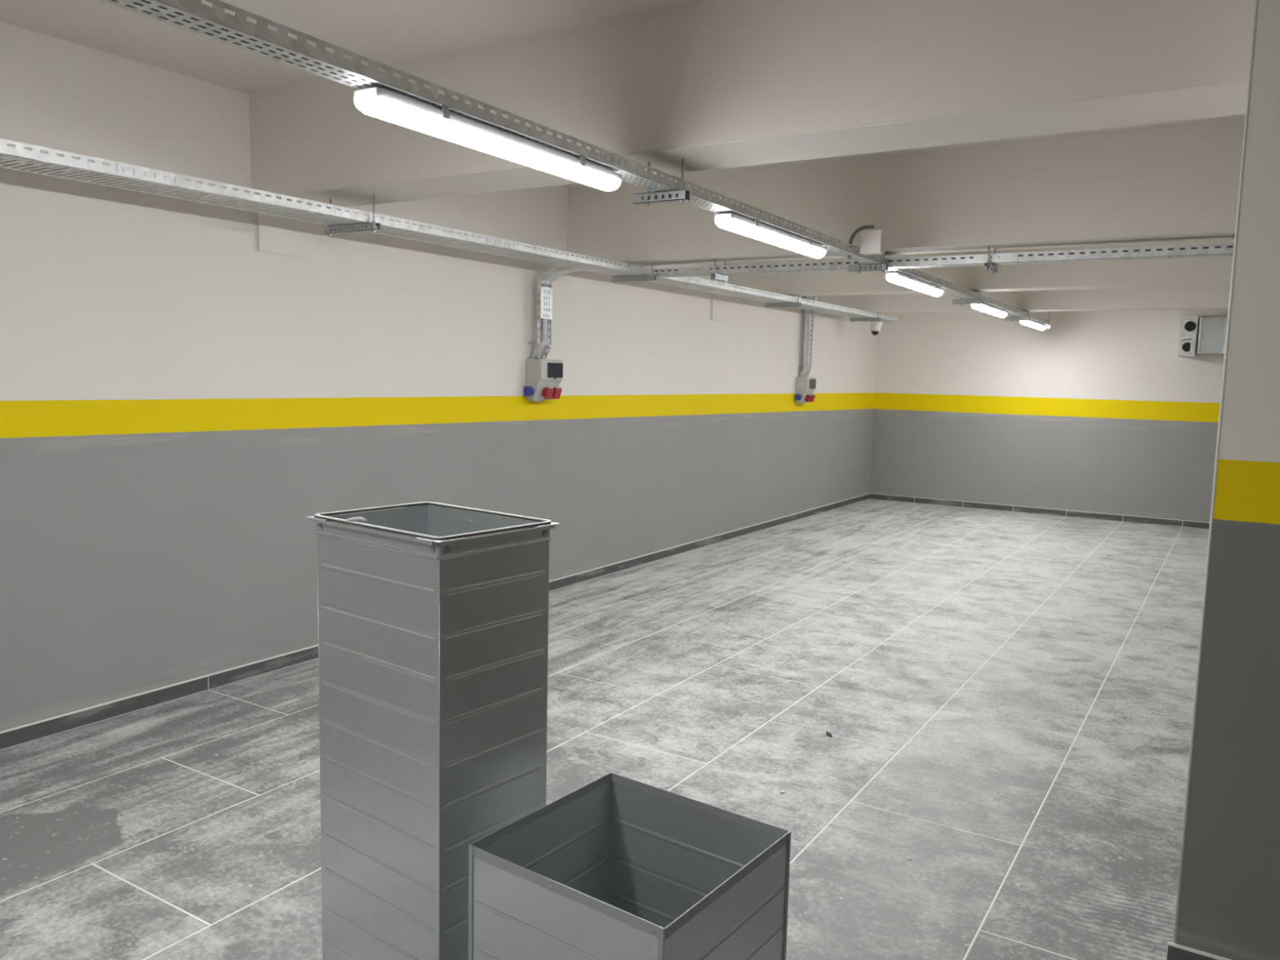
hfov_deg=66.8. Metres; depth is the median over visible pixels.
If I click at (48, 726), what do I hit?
baseboard
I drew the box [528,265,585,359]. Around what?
tray
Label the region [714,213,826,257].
lamp
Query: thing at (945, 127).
ceiling
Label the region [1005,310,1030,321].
support
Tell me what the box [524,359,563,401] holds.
box
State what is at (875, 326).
dome camera
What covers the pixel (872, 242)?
junction box
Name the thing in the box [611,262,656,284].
support
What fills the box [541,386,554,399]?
socket
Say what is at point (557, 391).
socket
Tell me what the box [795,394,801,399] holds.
socket
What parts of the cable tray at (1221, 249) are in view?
splice plate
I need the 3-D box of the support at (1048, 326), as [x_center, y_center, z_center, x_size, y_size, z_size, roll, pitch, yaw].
[4.530,-2.027,10.863,0.150,0.675,0.036,5,7,32]
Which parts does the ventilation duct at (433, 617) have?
corner plate, flange rail, flange rail, panel, panel, corner plate, panel, flange rail, panel, flange rail, corner plate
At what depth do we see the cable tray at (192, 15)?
2.43 m
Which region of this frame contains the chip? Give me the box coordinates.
[826,731,831,737]
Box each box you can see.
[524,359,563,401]
[795,377,816,403]
[847,224,885,258]
[1177,315,1227,356]
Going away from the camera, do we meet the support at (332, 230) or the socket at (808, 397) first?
the support at (332, 230)
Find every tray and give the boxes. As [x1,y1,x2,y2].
[0,138,897,321]
[100,0,1048,324]
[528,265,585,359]
[653,259,863,277]
[798,296,814,377]
[886,243,1234,269]
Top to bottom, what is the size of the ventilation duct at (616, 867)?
0.602 m
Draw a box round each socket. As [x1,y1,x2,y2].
[524,386,533,395]
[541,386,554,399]
[552,386,562,399]
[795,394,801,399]
[804,394,812,402]
[810,394,815,401]
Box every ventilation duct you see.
[305,502,560,959]
[468,772,791,959]
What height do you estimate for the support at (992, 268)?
0.141 m
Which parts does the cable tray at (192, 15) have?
splice plate, splice plate, splice plate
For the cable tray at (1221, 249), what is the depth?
5.22 m
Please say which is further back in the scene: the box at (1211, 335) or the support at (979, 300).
the box at (1211, 335)
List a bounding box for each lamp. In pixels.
[353,86,622,191]
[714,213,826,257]
[885,271,943,296]
[970,301,1007,317]
[1020,318,1046,330]
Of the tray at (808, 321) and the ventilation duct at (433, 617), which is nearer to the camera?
the ventilation duct at (433, 617)
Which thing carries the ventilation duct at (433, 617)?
on the floor
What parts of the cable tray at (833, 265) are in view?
splice plate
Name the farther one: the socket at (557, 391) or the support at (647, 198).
the socket at (557, 391)
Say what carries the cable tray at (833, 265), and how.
on the support at (721, 277)
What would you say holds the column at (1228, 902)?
on the floor
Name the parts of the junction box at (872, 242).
lid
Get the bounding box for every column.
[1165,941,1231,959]
[1173,0,1279,959]
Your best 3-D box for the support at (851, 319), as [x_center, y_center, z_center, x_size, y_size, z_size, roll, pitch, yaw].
[2.455,-1.770,10.594,0.340,0.099,0.036,5,7,32]
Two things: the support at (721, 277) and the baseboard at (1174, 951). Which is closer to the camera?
the baseboard at (1174, 951)
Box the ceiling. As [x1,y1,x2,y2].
[0,0,1255,314]
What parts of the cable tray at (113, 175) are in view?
splice plate, splice plate, splice plate, splice plate, splice plate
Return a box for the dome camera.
[870,320,882,335]
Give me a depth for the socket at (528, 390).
6.48 m
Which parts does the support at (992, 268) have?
threaded rod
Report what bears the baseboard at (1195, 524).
attached to the wall at (1093, 411)
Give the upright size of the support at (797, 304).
0.116 m
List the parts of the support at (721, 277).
threaded rod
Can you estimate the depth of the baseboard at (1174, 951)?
2.57 m
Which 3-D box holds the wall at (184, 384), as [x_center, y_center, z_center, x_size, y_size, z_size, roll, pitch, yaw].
[-1.374,-0.566,5.745,0.220,2.940,16.720,5,7,32]
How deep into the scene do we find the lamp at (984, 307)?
8.34 m
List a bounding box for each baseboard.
[0,493,870,749]
[870,493,1209,528]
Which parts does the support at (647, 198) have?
threaded rod, threaded rod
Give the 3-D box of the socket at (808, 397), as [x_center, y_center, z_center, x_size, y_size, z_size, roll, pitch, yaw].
[1.808,-0.880,10.440,0.072,0.083,0.072,5,7,32]
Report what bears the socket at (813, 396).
attached to the box at (805, 386)
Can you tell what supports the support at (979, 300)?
hanging from the ceiling
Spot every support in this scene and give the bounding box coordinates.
[324,194,380,236]
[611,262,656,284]
[632,158,689,206]
[711,258,728,283]
[764,294,801,308]
[848,250,888,273]
[849,312,880,322]
[952,289,982,305]
[983,245,997,274]
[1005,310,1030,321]
[1037,311,1050,328]
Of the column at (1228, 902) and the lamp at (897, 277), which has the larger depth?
the lamp at (897, 277)
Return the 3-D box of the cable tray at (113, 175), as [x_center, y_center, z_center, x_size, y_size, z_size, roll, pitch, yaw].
[-1.065,-1.265,5.010,0.259,0.048,14.720,5,7,32]
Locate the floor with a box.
[0,498,1208,959]
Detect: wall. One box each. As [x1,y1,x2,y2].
[0,21,877,731]
[869,308,1228,522]
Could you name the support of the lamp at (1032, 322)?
attached to the cable tray at (192, 15)
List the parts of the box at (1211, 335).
plate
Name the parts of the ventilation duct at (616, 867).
panel, panel, panel, panel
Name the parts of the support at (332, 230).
threaded rod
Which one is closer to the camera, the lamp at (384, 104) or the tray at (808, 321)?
the lamp at (384, 104)
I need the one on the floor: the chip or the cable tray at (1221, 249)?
the chip
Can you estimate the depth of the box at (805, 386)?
10.39 m
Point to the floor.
(1005, 700)
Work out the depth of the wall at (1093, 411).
11.48 m

